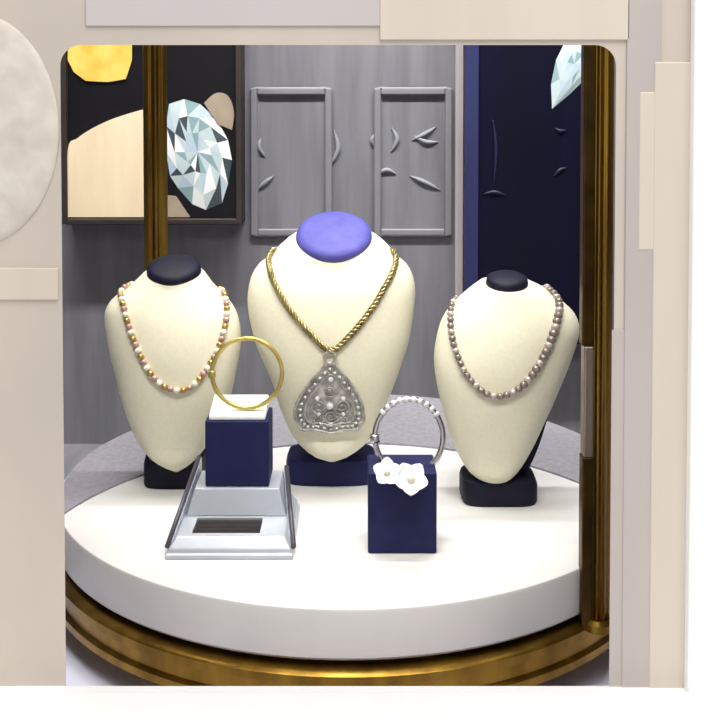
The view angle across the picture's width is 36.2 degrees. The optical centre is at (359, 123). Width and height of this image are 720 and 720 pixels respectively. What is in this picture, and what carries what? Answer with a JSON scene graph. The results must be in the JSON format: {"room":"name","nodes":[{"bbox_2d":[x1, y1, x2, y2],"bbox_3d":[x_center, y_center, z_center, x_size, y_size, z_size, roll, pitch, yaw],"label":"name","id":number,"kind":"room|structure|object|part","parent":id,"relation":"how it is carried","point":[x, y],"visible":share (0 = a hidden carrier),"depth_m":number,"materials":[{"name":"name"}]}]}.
{"room":"shop","nodes":[
{"label":"shop","id":0,"kind":"room"},
{"bbox_2d":[64,444,102,480],"bbox_3d":[-0.012,0.606,1.633,1.800,0.075,0.570,0,2,0],"label":"floor","id":1,"kind":"structure","parent":0,"point":[73,453],"depth_m":1.87,"materials":[{"name":"grey"}]},
{"bbox_2d":[64,45,613,685],"bbox_3d":[-0.012,-0.136,1.394,0.749,1.425,0.749,0,2,0],"label":"display case","id":2,"kind":"object","parent":1,"relation":"on","point":[507,596],"visible":0.51,"depth_m":1.12,"materials":[{"name":"white stone"}]},
{"bbox_3d":[-0.305,-0.175,1.631,0.033,1.364,0.033,0,2,11],"label":"post","id":3,"kind":"part","parent":2,"relation":"part of","materials":[{"name":"gold metal"}]},
{"bbox_2d":[104,254,240,488],"bbox_3d":[-0.234,0.310,1.376,0.170,0.285,0.109,0,2,0],"label":"bust","id":4,"kind":"object","parent":2,"relation":"on","point":[175,310],"visible":0.91,"depth_m":1.34,"materials":[{"name":"beige fabric"}]},
{"bbox_2d":[117,281,229,393],"bbox_3d":[-0.231,0.260,1.364,0.145,0.125,0.106,0,2,0],"label":"necklace","id":5,"kind":"object","parent":4,"relation":"on","point":[120,295],"visible":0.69,"depth_m":1.33,"materials":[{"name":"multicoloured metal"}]},
{"bbox_2d":[165,455,299,559],"bbox_3d":[-0.138,0.425,1.228,0.140,0.066,0.141,0,2,0],"label":"tray","id":6,"kind":"object","parent":2,"relation":"on","point":[210,522],"visible":1,"depth_m":1.21,"materials":[{"name":"silver metal"}]},
{"bbox_3d":[-0.197,0.421,1.233,0.005,0.059,0.130,0,2,7],"label":"rail","id":7,"kind":"part","parent":6,"relation":"part of","materials":[{"name":"silver metal"}]},
{"bbox_3d":[-0.196,0.422,1.233,0.004,0.054,0.128,0,2,7],"label":"panel","id":8,"kind":"part","parent":6,"relation":"part of","materials":[{"name":"silver metal"}]},
{"bbox_2d":[205,395,272,485],"bbox_3d":[-0.138,0.363,1.263,0.072,0.091,0.055,0,2,0],"label":"stand","id":9,"kind":"object","parent":6,"relation":"on","point":[238,443],"visible":0.99,"depth_m":1.24,"materials":[{"name":"blue fabric"}]},
{"bbox_2d":[208,336,283,409],"bbox_3d":[-0.129,0.283,1.249,0.086,0.083,0.013,0,2,0],"label":"bangle","id":10,"kind":"object","parent":9,"relation":"on","point":[211,373],"visible":1,"depth_m":1.25,"materials":[{"name":"gold metal"}]},
{"bbox_3d":[-0.080,0.428,1.233,0.004,0.042,0.128,0,2,-7],"label":"panel","id":11,"kind":"part","parent":6,"relation":"part of","materials":[{"name":"silver metal"}]},
{"bbox_3d":[-0.079,0.427,1.233,0.005,0.047,0.129,0,2,-7],"label":"rail","id":12,"kind":"part","parent":6,"relation":"part of","materials":[{"name":"silver metal"}]},
{"bbox_2d":[64,395,580,514],"bbox_3d":[-0.012,0.446,1.526,0.721,0.002,0.498,0,2,0],"label":"floor","id":13,"kind":"structure","parent":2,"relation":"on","point":[120,460],"depth_m":1.51,"materials":[{"name":"grey fabric"}]},
{"bbox_2d":[247,212,414,485],"bbox_3d":[-0.036,0.284,1.380,0.211,0.337,0.118,0,2,0],"label":"bust","id":14,"kind":"object","parent":2,"relation":"on","point":[331,270],"visible":0.9,"depth_m":1.34,"materials":[{"name":"beige fabric"}]},
{"bbox_2d":[266,246,398,433],"bbox_3d":[-0.035,0.262,1.369,0.167,0.224,0.113,0,2,0],"label":"necklace","id":15,"kind":"object","parent":14,"relation":"on","point":[329,401],"visible":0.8,"depth_m":1.32,"materials":[{"name":"gold metal"}]},
{"bbox_2d":[293,362,365,433],"bbox_3d":[-0.037,0.330,1.326,0.089,0.091,0.018,0,2,2],"label":"pendant","id":16,"kind":"object","parent":15,"relation":"attached to","point":[329,401],"depth_m":1.32,"materials":[{"name":"silver metal"}]},
{"bbox_3d":[-0.035,0.212,1.368,0.167,0.124,0.111,0,2,0],"label":"chain","id":17,"kind":"part","parent":15,"relation":"part of","materials":[{"name":"gold metal"}]},
{"bbox_2d":[368,455,436,552],"bbox_3d":[0.045,0.415,1.202,0.073,0.087,0.060,0,2,0],"label":"stand","id":18,"kind":"object","parent":2,"relation":"on","point":[398,521],"visible":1,"depth_m":1.17,"materials":[{"name":"blue fabric"}]},
{"bbox_2d":[373,457,400,483],"bbox_3d":[0.029,0.366,1.161,0.029,0.024,0.020,0,2,0],"label":"earring","id":19,"kind":"object","parent":18,"relation":"attached to","point":[386,471],"visible":1,"depth_m":1.16,"materials":[{"name":"white ceramic"}]},
{"bbox_2d":[370,396,445,464],"bbox_3d":[0.052,0.342,1.202,0.083,0.088,0.012,0,2,0],"label":"bangle","id":20,"kind":"object","parent":18,"relation":"on","point":[374,437],"visible":0.83,"depth_m":1.20,"materials":[{"name":"silver metal"}]},
{"bbox_2d":[394,463,427,495],"bbox_3d":[0.054,0.374,1.157,0.035,0.029,0.025,0,2,0],"label":"earring","id":21,"kind":"object","parent":18,"relation":"attached to","point":[411,478],"visible":1,"depth_m":1.16,"materials":[{"name":"white ceramic"}]},
{"bbox_2d":[434,270,578,506],"bbox_3d":[0.178,0.317,1.331,0.176,0.273,0.100,0,2,0],"label":"bust","id":22,"kind":"object","parent":2,"relation":"on","point":[502,322],"visible":0.97,"depth_m":1.30,"materials":[{"name":"beige fabric"}]},
{"bbox_2d":[447,284,563,399],"bbox_3d":[0.174,0.259,1.324,0.141,0.122,0.104,0,2,0],"label":"necklace","id":23,"kind":"object","parent":22,"relation":"on","point":[555,327],"visible":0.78,"depth_m":1.29,"materials":[{"name":"white"}]},
{"bbox_3d":[0.178,0.323,1.356,0.165,0.197,0.051,0,2,0],"label":"panel","id":24,"kind":"part","parent":22,"relation":"part of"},
{"bbox_3d":[0.247,-0.157,1.116,0.022,1.364,0.022,0,2,0],"label":"post","id":25,"kind":"part","parent":2,"relation":"part of","materials":[{"name":"gold metal"}]},
{"bbox_2d":[66,628,608,685],"bbox_3d":[-0.012,0.623,1.123,1.800,0.077,0.450,0,2,0],"label":"floor","id":26,"kind":"structure","parent":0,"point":[84,667],"depth_m":1.17,"materials":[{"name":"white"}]},
{"bbox_2d":[60,45,615,443],"bbox_3d":[-0.012,0.258,1.933,1.900,2.350,0.066,0,2,0],"label":"wall","id":27,"kind":"structure","parent":0,"point":[97,260],"depth_m":1.90,"materials":[{"name":"grey paint"}]},
{"bbox_2d":[61,45,244,224],"bbox_3d":[-0.349,-0.053,1.866,0.302,0.444,0.059,0,2,0],"label":"framed picture","id":28,"kind":"object","parent":27,"relation":"attached to","point":[102,85],"visible":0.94,"depth_m":1.84,"materials":[{"name":"black paper"}]},
{"bbox_2d":[250,86,331,236],"bbox_3d":[-0.118,0.066,1.895,0.140,0.260,0.008,0,2,0],"label":"trim","id":29,"kind":"structure","parent":27,"relation":"attached to","point":[256,91],"depth_m":1.89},
{"bbox_2d":[374,86,451,236],"bbox_3d":[0.091,0.066,1.895,0.135,0.260,0.008,0,2,0],"label":"trim","id":30,"kind":"structure","parent":27,"relation":"attached to","point":[380,91],"depth_m":1.89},
{"bbox_2d":[455,45,462,294],"bbox_3d":[0.174,-0.166,1.885,0.020,1.400,0.012,0,2,0],"label":"trim","id":31,"kind":"structure","parent":27,"relation":"attached to","point":[458,48],"depth_m":1.89,"materials":[{"name":"grey paint"}]},
{"bbox_2d":[462,45,580,343],"bbox_3d":[0.295,0.050,1.870,0.239,0.646,0.057,0,2,0],"label":"poster","id":32,"kind":"object","parent":27,"relation":"attached to","point":[522,103],"visible":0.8,"depth_m":1.85,"materials":[{"name":"paper"}]},
{"bbox_2d":[0,0,719,691],"bbox_3d":[-0.012,0.245,0.854,2.600,2.450,0.062,0,2,0],"label":"wall","id":33,"kind":"structure","parent":0,"point":[32,521],"depth_m":0.83,"materials":[{"name":"beige paint"}]},
{"bbox_2d":[0,268,57,299],"bbox_3d":[-0.325,0.121,0.830,0.194,0.024,0.002,0,2,0],"label":"trim","id":34,"kind":"structure","parent":33,"relation":"attached to","point":[15,283],"depth_m":0.83,"materials":[{"name":"beige paint"}]},
{"bbox_2d":[0,19,58,240],"bbox_3d":[-0.290,0.005,0.824,0.128,0.176,0.006,0,2,0],"label":"trim","id":35,"kind":"structure","parent":33,"relation":"attached to","point":[29,116],"depth_m":0.82,"materials":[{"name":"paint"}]},
{"bbox_2d":[86,0,379,25],"bbox_3d":[-0.095,-0.097,0.822,0.220,0.049,0.002,0,2,0],"label":"trim","id":36,"kind":"structure","parent":33,"relation":"attached to","point":[98,12],"depth_m":0.82,"materials":[{"name":"paint"}]},
{"bbox_2d":[0,686,685,691],"bbox_3d":[-0.012,0.449,0.835,2.600,0.036,0.014,0,2,0],"label":"trim","id":37,"kind":"structure","parent":33,"relation":"attached to","point":[2,688],"depth_m":0.84,"materials":[{"name":"white paint"}]},
{"bbox_2d":[0,692,719,719],"bbox_3d":[-0.012,0.451,0.715,2.600,0.040,0.226,0,2,0],"label":"trim","id":38,"kind":"structure","parent":33,"relation":"attached to","point":[13,705],"depth_m":0.81,"materials":[{"name":"white paint"}]},
{"bbox_2d":[380,0,628,39],"bbox_3d":[0.108,-0.092,0.822,0.187,0.060,0.002,0,2,0],"label":"trim","id":39,"kind":"structure","parent":33,"relation":"attached to","point":[399,19],"depth_m":0.82,"materials":[{"name":"beige paint"}]},
{"bbox_2d":[609,330,623,686],"bbox_3d":[0.208,0.294,0.836,0.035,0.277,0.001,0,2,0],"label":"trim","id":40,"kind":"structure","parent":33,"relation":"attached to","point":[617,371],"depth_m":0.84,"materials":[{"name":"beige paint"}]},
{"bbox_2d":[621,0,660,686],"bbox_3d":[0.212,0.064,0.828,0.026,0.754,0.002,0,2,0],"label":"trim","id":41,"kind":"structure","parent":33,"relation":"attached to","point":[644,21],"depth_m":0.83,"materials":[{"name":"beige paint"}]},
{"bbox_2d":[639,92,654,249],"bbox_3d":[0.216,0.036,0.827,0.012,0.119,0.002,0,2,0],"label":"trim","id":42,"kind":"structure","parent":33,"relation":"attached to","point":[647,99],"depth_m":0.82,"materials":[{"name":"beige paint"}]},
{"bbox_2d":[649,62,690,687],"bbox_3d":[0.236,0.197,0.832,0.031,0.486,0.003,0,2,0],"label":"trim","id":43,"kind":"structure","parent":33,"relation":"attached to","point":[672,80],"depth_m":0.83,"materials":[{"name":"beige paint"}]}
]}

